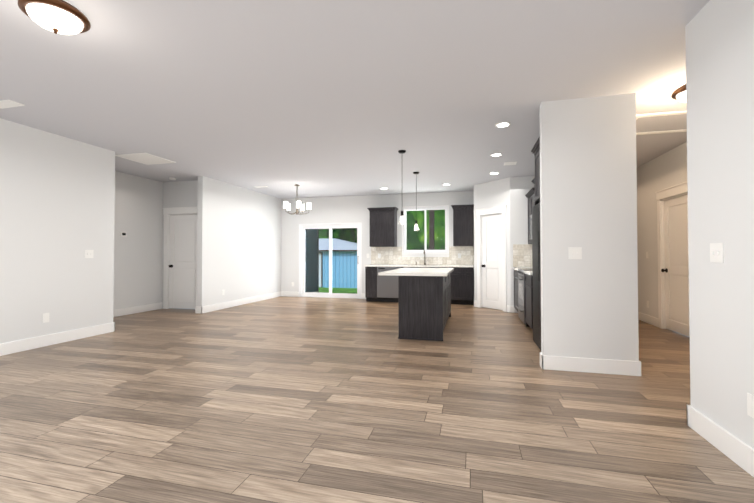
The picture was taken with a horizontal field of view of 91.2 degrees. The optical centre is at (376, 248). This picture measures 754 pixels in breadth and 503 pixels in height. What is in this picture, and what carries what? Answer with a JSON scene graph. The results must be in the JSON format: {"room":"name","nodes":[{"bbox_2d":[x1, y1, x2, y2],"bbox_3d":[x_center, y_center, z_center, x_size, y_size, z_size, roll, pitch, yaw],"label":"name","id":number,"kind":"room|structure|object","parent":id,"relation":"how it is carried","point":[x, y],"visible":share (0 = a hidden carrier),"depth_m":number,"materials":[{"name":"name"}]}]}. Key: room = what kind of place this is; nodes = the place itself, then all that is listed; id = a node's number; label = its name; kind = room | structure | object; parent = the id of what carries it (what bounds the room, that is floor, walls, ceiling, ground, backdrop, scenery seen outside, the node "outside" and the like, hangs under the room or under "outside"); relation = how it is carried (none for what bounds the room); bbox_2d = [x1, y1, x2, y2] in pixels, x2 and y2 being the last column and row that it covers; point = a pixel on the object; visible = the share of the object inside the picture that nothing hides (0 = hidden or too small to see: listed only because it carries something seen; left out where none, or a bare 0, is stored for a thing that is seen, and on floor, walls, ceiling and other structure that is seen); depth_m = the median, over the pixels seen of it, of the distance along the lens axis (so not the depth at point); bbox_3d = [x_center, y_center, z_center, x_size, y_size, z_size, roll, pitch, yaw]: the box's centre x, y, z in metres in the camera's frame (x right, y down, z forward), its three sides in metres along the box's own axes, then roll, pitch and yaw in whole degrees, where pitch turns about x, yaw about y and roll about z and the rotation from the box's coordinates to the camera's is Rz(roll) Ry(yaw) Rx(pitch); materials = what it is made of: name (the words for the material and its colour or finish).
{"room":"empty living room","nodes":[
{"label":"empty living room","id":0,"kind":"room"},
{"bbox_2d":[0,118,115,343],"bbox_3d":[-4.935,-0.172,2.180,0.120,2.740,7.120,0,-1,14],"label":"wall","id":1,"kind":"structure","parent":0,"point":[66,204],"depth_m":4.80,"materials":[{"name":"white paint"}]},
{"bbox_2d":[42,313,48,322],"bbox_3d":[-4.221,0.880,4.705,0.008,0.118,0.075,0,-1,14],"label":"outlet","id":2,"kind":"object","parent":1,"relation":"attached to","point":[45,318],"visible":1,"depth_m":4.70,"materials":[{"name":"white plastic"}]},
{"bbox_2d":[0,322,114,355],"bbox_3d":[-4.880,1.128,2.137,0.036,0.140,7.166,0,-1,14],"label":"baseboard","id":3,"kind":"structure","parent":1,"relation":"attached to","point":[7,348],"depth_m":4.78,"materials":[{"name":"white wood"}]},
{"bbox_2d":[85,250,93,257],"bbox_3d":[-4.086,0.073,5.241,0.012,0.118,0.121,0,-1,14],"label":"light switch","id":4,"kind":"object","parent":1,"relation":"attached to","point":[88,253],"visible":1,"depth_m":5.24,"materials":[{"name":"white plastic"}]},
{"bbox_2d":[116,172,163,308],"bbox_3d":[-5.837,-0.149,3.581,0.120,2.740,9.390,0,-1,14],"label":"wall","id":5,"kind":"structure","parent":0,"point":[139,200],"depth_m":7.44,"materials":[{"name":"white paint"}]},
{"bbox_2d":[120,232,126,236],"bbox_3d":[-4.870,-0.281,7.088,0.024,0.090,0.120,0,-1,14],"label":"thermostat","id":6,"kind":"object","parent":5,"relation":"attached to","point":[123,234],"visible":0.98,"depth_m":7.08,"materials":[{"name":"white plastic"}]},
{"bbox_2d":[113,303,162,316],"bbox_3d":[-5.789,1.150,3.470,0.016,0.140,9.300,0,-1,14],"label":"baseboard","id":7,"kind":"structure","parent":5,"relation":"attached to","point":[155,306],"depth_m":7.35,"materials":[{"name":"white wood"}]},
{"bbox_2d":[162,180,195,307],"bbox_3d":[-4.053,-0.078,7.909,1.140,2.740,0.120,0,-1,14],"label":"wall","id":8,"kind":"structure","parent":0,"point":[179,193],"depth_m":7.91,"materials":[{"name":"white paint"}]},
{"bbox_2d":[163,207,196,308],"bbox_3d":[-4.111,0.203,7.900,1.040,2.178,0.156,0,-1,14],"label":"door frame","id":9,"kind":"structure","parent":8,"relation":"attached to","point":[182,211],"depth_m":7.95,"materials":[{"name":"white wood"}]},
{"bbox_2d":[169,215,196,308],"bbox_3d":[-4.117,0.279,7.867,0.782,2.002,0.110,0,-1,14],"label":"hall door","id":10,"kind":"structure","parent":8,"relation":"in","point":[183,267],"depth_m":7.90,"materials":[{"name":"white wood"}]},
{"bbox_2d":[196,176,283,305],"bbox_3d":[-3.141,-0.062,8.873,0.150,2.740,3.140,0,-1,14],"label":"wall","id":11,"kind":"structure","parent":0,"point":[240,231],"depth_m":8.40,"materials":[{"name":"white paint"}]},
{"bbox_2d":[195,306,203,313],"bbox_3d":[-3.549,1.216,7.508,0.036,0.140,0.366,0,-1,14],"label":"baseboard","id":12,"kind":"structure","parent":11,"relation":"attached to","point":[197,309],"depth_m":7.32,"materials":[{"name":"white wood"}]},
{"bbox_2d":[200,292,279,313],"bbox_3d":[-3.081,1.237,8.834,0.016,0.140,3.166,0,-1,14],"label":"baseboard","id":13,"kind":"structure","parent":11,"relation":"attached to","point":[209,308],"depth_m":8.38,"materials":[{"name":"white wood"}]},
{"bbox_2d":[0,0,709,198],"bbox_3d":[-1.191,-1.576,3.772,10.600,0.120,12.470,0,-1,14],"label":"ceiling","id":14,"kind":"structure","parent":0,"point":[280,99],"depth_m":3.36,"materials":[{"name":"grey paint"}]},
{"bbox_2d":[0,99,24,108],"bbox_3d":[-3.884,-1.509,3.854,0.340,0.011,0.140,0,-1,14],"label":"ceiling vent","id":15,"kind":"object","parent":14,"relation":"in","point":[8,103],"visible":0.98,"depth_m":3.85,"materials":[{"name":"white plastic"}]},
{"bbox_2d":[18,0,90,34],"bbox_3d":[-2.048,-1.454,2.353,0.350,0.170,0.350,0,-1,14],"label":"ceiling light","id":16,"kind":"object","parent":14,"relation":"attached to","point":[60,17],"visible":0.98,"depth_m":2.29,"materials":[{"name":"white glass"}]},
{"bbox_2d":[115,152,175,164],"bbox_3d":[-3.787,-1.472,6.058,0.600,0.012,0.620,0,-1,14],"label":"ceiling vent","id":17,"kind":"object","parent":14,"relation":"in","point":[147,158],"visible":0.96,"depth_m":6.01,"materials":[{"name":"white plastic"}]},
{"bbox_2d":[284,184,310,214],"bbox_3d":[-1.798,-1.101,8.346,0.604,0.680,0.583,0,-1,14],"label":"dining chandelier","id":18,"kind":"object","parent":14,"relation":"hanging from","point":[287,206],"visible":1,"depth_m":8.30,"materials":[{"name":"white glass"}]},
{"bbox_2d":[398,150,405,223],"bbox_3d":[0.380,-0.931,5.596,0.120,1.110,0.120,0,-1,14],"label":"pendant light","id":19,"kind":"object","parent":14,"relation":"hanging from","point":[401,151],"visible":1,"depth_m":5.57,"materials":[{"name":"black metal"}]},
{"bbox_2d":[413,172,418,229],"bbox_3d":[0.750,-0.907,7.049,0.120,1.110,0.120,0,-1,14],"label":"pendant light","id":20,"kind":"object","parent":14,"relation":"hanging from","point":[416,208],"visible":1,"depth_m":7.03,"materials":[{"name":"white glass"}]},
{"bbox_2d":[490,153,501,156],"bbox_3d":[1.877,-1.478,5.811,0.184,0.009,0.184,0,-1,14],"label":"recessed light","id":21,"kind":"object","parent":14,"relation":"in","point":[496,154],"visible":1,"depth_m":5.79,"materials":[{"name":"white plastic"}]},
{"bbox_2d":[495,122,510,127],"bbox_3d":[1.524,-1.500,4.467,0.184,0.009,0.184,0,-1,14],"label":"recessed light","id":22,"kind":"object","parent":14,"relation":"in","point":[502,124],"visible":1,"depth_m":4.45,"materials":[{"name":"white plastic"}]},
{"bbox_2d":[504,162,516,164],"bbox_3d":[2.295,-1.468,6.355,0.200,0.011,0.200,0,-1,14],"label":"ceiling vent","id":23,"kind":"object","parent":14,"relation":"in","point":[509,163],"visible":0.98,"depth_m":6.34,"materials":[{"name":"white plastic"}]},
{"bbox_2d":[636,110,686,134],"bbox_3d":[3.428,-1.496,4.405,0.900,0.018,0.760,0,-1,14],"label":"trim","id":24,"kind":"structure","parent":14,"relation":"attached to","point":[662,122],"depth_m":4.38,"materials":[{"name":"white"}]},
{"bbox_2d":[671,84,685,101],"bbox_3d":[2.965,-1.436,3.438,0.350,0.170,0.350,0,-1,14],"label":"light","id":25,"kind":"object","parent":14,"relation":"attached to","point":[679,94],"visible":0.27,"depth_m":3.45,"materials":[{"name":"white glass"}]},
{"bbox_2d":[0,296,753,502],"bbox_3d":[-1.191,1.274,3.726,10.600,0.100,12.470,0,-1,14],"label":"floor","id":26,"kind":"structure","parent":0,"point":[283,399],"depth_m":2.65,"materials":[{"name":"brown wood"}]},
{"bbox_2d":[364,266,383,301],"bbox_3d":[-0.072,0.879,9.388,0.296,0.875,0.608,0,-1,14],"label":"base cabinet","id":27,"kind":"object","parent":26,"relation":"on","point":[370,271],"depth_m":9.10,"materials":[{"name":"brown wood"}]},
{"bbox_2d":[377,267,401,301],"bbox_3d":[0.359,0.879,9.241,0.605,0.871,0.641,0,-1,14],"label":"dishwasher","id":28,"kind":"object","parent":26,"relation":"on","point":[387,288],"visible":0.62,"depth_m":8.99,"materials":[{"name":"silver metal"}]},
{"bbox_2d":[400,266,423,267],"bbox_3d":[0.937,0.875,9.131,0.563,0.875,0.608,0,-1,14],"label":"base cabinet","id":29,"kind":"object","parent":26,"relation":"on","point":[400,266],"depth_m":8.84,"materials":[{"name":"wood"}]},
{"bbox_2d":[398,276,450,340],"bbox_3d":[0.841,0.824,6.023,0.620,0.876,2.028,0,-1,14],"label":"kitchen island","id":30,"kind":"object","parent":26,"relation":"on","point":[424,300],"depth_m":5.06,"materials":[{"name":"brown wood"}]},
{"bbox_2d":[378,268,453,275],"bbox_3d":[0.736,0.366,6.062,0.950,0.040,2.090,0,-1,14],"label":"island countertop","id":31,"kind":"structure","parent":30,"relation":"on","point":[402,271],"depth_m":5.19,"materials":[{"name":"white stone"}]},
{"bbox_2d":[424,266,447,267],"bbox_3d":[1.392,0.873,9.015,0.624,0.875,0.608,0,-1,14],"label":"base cabinet","id":32,"kind":"object","parent":26,"relation":"on","point":[424,266],"depth_m":8.71,"materials":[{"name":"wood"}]},
{"bbox_2d":[448,266,473,304],"bbox_3d":[1.937,0.870,8.876,0.748,0.875,0.608,0,-1,14],"label":"base cabinet","id":33,"kind":"object","parent":26,"relation":"on","point":[462,284],"depth_m":8.56,"materials":[{"name":"brown wood"}]},
{"bbox_2d":[514,271,524,311],"bbox_3d":[2.938,0.839,6.934,0.609,0.876,0.807,0,-1,14],"label":"base cabinet","id":34,"kind":"object","parent":26,"relation":"on","point":[516,303],"depth_m":7.06,"materials":[{"name":"brown wood"}]},
{"bbox_2d":[513,267,532,270],"bbox_3d":[2.930,0.381,6.944,0.625,0.040,0.807,0,-1,14],"label":"countertop","id":35,"kind":"structure","parent":34,"relation":"on","point":[515,268],"depth_m":7.24,"materials":[{"name":"white stone"}]},
{"bbox_2d":[515,268,532,326],"bbox_3d":[2.707,0.792,6.182,0.666,0.903,0.760,0,-1,14],"label":"range","id":36,"kind":"object","parent":26,"relation":"on","point":[521,293],"visible":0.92,"depth_m":6.16,"materials":[{"name":"silver glass"}]},
{"bbox_2d":[525,275,532,329],"bbox_3d":[2.567,0.815,5.478,0.609,0.876,0.667,0,-1,14],"label":"base cabinet","id":37,"kind":"object","parent":26,"relation":"on","point":[529,297],"depth_m":5.46,"materials":[{"name":"brown wood"}]},
{"bbox_2d":[525,271,532,274],"bbox_3d":[2.559,0.357,5.487,0.625,0.040,0.667,0,-1,14],"label":"countertop","id":38,"kind":"structure","parent":37,"relation":"on","point":[526,272],"depth_m":5.48,"materials":[{"name":"white stone"}]},
{"bbox_2d":[532,202,540,349],"bbox_3d":[2.231,0.333,4.309,0.640,1.760,0.940,0,-1,14],"label":"refrigerator","id":39,"kind":"object","parent":26,"relation":"on","point":[536,259],"visible":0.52,"depth_m":4.54,"materials":[{"name":"black"}]},
{"bbox_2d":[280,188,530,303],"bbox_3d":[0.552,-0.050,9.640,9.510,2.740,0.150,0,-1,14],"label":"wall","id":40,"kind":"structure","parent":0,"point":[343,209],"depth_m":9.58,"materials":[{"name":"white paint"}]},
{"bbox_2d":[280,291,298,296],"bbox_3d":[-2.424,1.261,10.291,0.530,0.140,0.016,0,-1,14],"label":"baseboard","id":41,"kind":"structure","parent":40,"relation":"attached to","point":[282,293],"depth_m":10.29,"materials":[{"name":"white wood"}]},
{"bbox_2d":[299,222,361,298],"bbox_3d":[-1.276,0.315,10.072,1.820,2.025,0.163,0,-1,14],"label":"sliding glass door","id":42,"kind":"structure","parent":40,"relation":"in","point":[302,264],"depth_m":10.06,"materials":[{"name":"white plastic"}]},
{"bbox_2d":[367,208,397,246],"bbox_3d":[0.161,-0.527,9.491,0.650,0.940,0.339,0,-1,14],"label":"upper cabinet","id":43,"kind":"object","parent":40,"relation":"attached to","point":[383,226],"depth_m":9.34,"materials":[{"name":"brown wood"}]},
{"bbox_2d":[371,246,473,264],"bbox_3d":[1.114,0.173,9.411,2.629,0.456,0.007,0,-1,14],"label":"tile backsplash","id":44,"kind":"structure","parent":40,"relation":"attached to","point":[389,255],"depth_m":9.39,"materials":[{"name":"beige tile"}]},
{"bbox_2d":[402,205,448,256],"bbox_3d":[1.238,-0.442,9.441,1.196,1.298,0.170,0,-1,14],"label":"kitchen window","id":45,"kind":"structure","parent":40,"relation":"in","point":[428,253],"depth_m":9.41,"materials":[{"name":"white plastic"}]},
{"bbox_2d":[452,204,473,245],"bbox_3d":[2.104,-0.535,8.996,0.470,0.940,0.339,0,-1,14],"label":"upper cabinet","id":46,"kind":"object","parent":40,"relation":"attached to","point":[462,217],"depth_m":8.84,"materials":[{"name":"brown wood"}]},
{"bbox_2d":[475,205,506,311],"bbox_3d":[2.481,0.203,7.911,0.156,2.178,0.840,1,-1,-31],"label":"door frame","id":47,"kind":"structure","parent":40,"relation":"attached to","point":[502,210],"depth_m":7.91,"materials":[{"name":"white wood"}]},
{"bbox_2d":[481,214,502,309],"bbox_3d":[2.475,0.279,7.912,0.450,2.002,0.436,0,-1,14],"label":"pantry door","id":48,"kind":"structure","parent":40,"relation":"in","point":[491,265],"depth_m":7.91,"materials":[{"name":"white wood"}]},
{"bbox_2d":[539,94,623,359],"bbox_3d":[2.065,-0.146,3.750,0.730,2.740,0.120,0,-1,14],"label":"wall","id":49,"kind":"structure","parent":0,"point":[582,300],"depth_m":3.69,"materials":[{"name":"white paint"}]},
{"bbox_2d":[568,247,581,258],"bbox_3d":[1.985,0.045,3.699,0.121,0.118,0.012,0,-1,14],"label":"light switch","id":50,"kind":"object","parent":49,"relation":"attached to","point":[574,252],"visible":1,"depth_m":3.70,"materials":[{"name":"white plastic"}]},
{"bbox_2d":[540,352,639,375],"bbox_3d":[2.084,1.153,3.654,0.836,0.140,0.016,0,-1,14],"label":"baseboard","id":51,"kind":"structure","parent":49,"relation":"attached to","point":[575,364],"depth_m":3.64,"materials":[{"name":"white wood"}]},
{"bbox_2d":[532,0,753,448],"bbox_3d":[2.284,-0.160,2.889,0.120,2.740,12.060,0,-1,14],"label":"wall","id":52,"kind":"structure","parent":0,"point":[718,150],"depth_m":2.23,"materials":[{"name":"white paint"}]},
{"bbox_2d":[513,244,532,266],"bbox_3d":[3.045,0.139,7.372,0.619,0.456,0.007,0,-1,14],"label":"tile backsplash","id":53,"kind":"structure","parent":52,"relation":"attached to","point":[522,255],"depth_m":7.40,"materials":[{"name":"beige tile"}]},
{"bbox_2d":[526,196,528,243],"bbox_3d":[3.111,-0.566,7.089,0.339,0.940,0.465,0,-1,14],"label":"upper cabinet","id":54,"kind":"object","parent":52,"relation":"attached to","point":[526,196],"depth_m":7.29,"materials":[{"name":"black"}]},
{"bbox_2d":[529,192,532,243],"bbox_3d":[3.027,-0.572,6.758,0.339,0.940,0.465,0,-1,14],"label":"upper cabinet","id":55,"kind":"object","parent":52,"relation":"attached to","point":[530,193],"depth_m":7.00,"materials":[{"name":"black"}]},
{"bbox_2d":[529,215,531,239],"bbox_3d":[2.812,-0.379,6.174,0.459,0.425,0.754,0,-1,14],"label":"over-the-range microwave","id":56,"kind":"object","parent":55,"relation":"attached to","point":[530,227],"visible":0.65,"depth_m":6.37,"materials":[{"name":"silver glass"}]},
{"bbox_2d":[533,148,539,203],"bbox_3d":[2.311,-0.946,4.523,0.619,0.645,0.534,0,-1,14],"label":"upper cabinet","id":57,"kind":"object","parent":52,"relation":"attached to","point":[533,194],"depth_m":4.79,"materials":[{"name":"black wood"}]},
{"bbox_2d":[537,144,539,183],"bbox_3d":[2.210,-0.952,4.125,0.619,0.645,0.534,0,-1,14],"label":"upper cabinet","id":58,"kind":"object","parent":52,"relation":"attached to","point":[538,145],"depth_m":4.63,"materials":[{"name":"black"}]},
{"bbox_2d":[710,243,723,262],"bbox_3d":[2.049,0.024,2.231,0.012,0.118,0.121,0,-1,14],"label":"light switch","id":59,"kind":"object","parent":52,"relation":"attached to","point":[716,252],"visible":1,"depth_m":2.23,"materials":[{"name":"white plastic"}]},
{"bbox_2d":[687,405,753,476],"bbox_3d":[1.438,1.089,-0.236,0.046,0.140,5.686,0,-1,14],"label":"baseboard","id":60,"kind":"structure","parent":52,"relation":"attached to","point":[737,451],"depth_m":2.16,"materials":[{"name":"white wood"}]},
{"bbox_2d":[747,393,753,417],"bbox_3d":[1.983,0.833,1.949,0.008,0.118,0.075,0,-1,14],"label":"outlet","id":61,"kind":"object","parent":52,"relation":"attached to","point":[750,405],"visible":1,"depth_m":1.96,"materials":[{"name":"white plastic"}]},
{"bbox_2d":[640,146,683,317],"bbox_3d":[3.719,-0.166,2.529,0.120,2.740,12.370,0,-1,14],"label":"wall","id":62,"kind":"structure","parent":0,"point":[666,170],"depth_m":6.13,"materials":[{"name":"white paint"}]},
{"bbox_2d":[638,312,658,326],"bbox_3d":[4.830,1.210,7.141,0.016,0.140,2.540,0,-1,14],"label":"baseboard","id":63,"kind":"structure","parent":62,"relation":"attached to","point":[646,318],"depth_m":6.24,"materials":[{"name":"white wood"}]},
{"bbox_2d":[655,181,687,328],"bbox_3d":[4.440,0.163,5.426,0.156,2.178,1.040,0,-1,14],"label":"door frame","id":64,"kind":"structure","parent":62,"relation":"attached to","point":[675,190],"depth_m":5.82,"materials":[{"name":"white wood"}]},
{"bbox_2d":[661,194,689,336],"bbox_3d":[4.409,0.239,5.430,0.110,2.002,0.782,0,-1,14],"label":"hall door","id":65,"kind":"structure","parent":62,"relation":"in","point":[676,270],"depth_m":5.46,"materials":[{"name":"white wood"}]},
{"label":"outside","id":66,"kind":"structure","parent":0,"visible":0},
{"bbox_2d":[319,287,356,293],"bbox_3d":[3.555,2.254,34.897,70.000,0.760,50.350,0,-1,14],"label":"lawn","id":67,"kind":"structure","parent":66,"point":[348,290],"depth_m":17.56,"materials":[{"name":"green plant"}]},
{"bbox_2d":[305,229,318,292],"bbox_3d":[-3.395,-0.847,11.619,3.650,4.800,1.690,0,-1,14],"label":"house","id":68,"kind":"structure","parent":67,"relation":"on","point":[312,252],"depth_m":11.28,"materials":[{"name":"grey"}]},
{"bbox_2d":[319,238,356,287],"bbox_3d":[-3.486,0.889,24.499,8.000,3.150,6.520,0,-1,14],"label":"shed","id":69,"kind":"object","parent":67,"relation":"on","point":[343,268],"depth_m":21.11,"materials":[{"name":"metal"}]},
{"bbox_2d":[319,210,444,249],"bbox_3d":[-2.780,-3.601,25.523,27.294,14.888,20.186,0,-1,14],"label":"trees","id":70,"kind":"object","parent":67,"relation":"on","point":[419,241],"depth_m":14.47,"materials":[{"name":"green plant"}]},
{"bbox_2d":[429,210,434,249],"bbox_3d":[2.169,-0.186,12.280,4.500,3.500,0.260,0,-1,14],"label":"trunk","id":71,"kind":"object","parent":67,"relation":"on","point":[431,235],"depth_m":12.30,"materials":[{"name":"black plant"}]}
]}

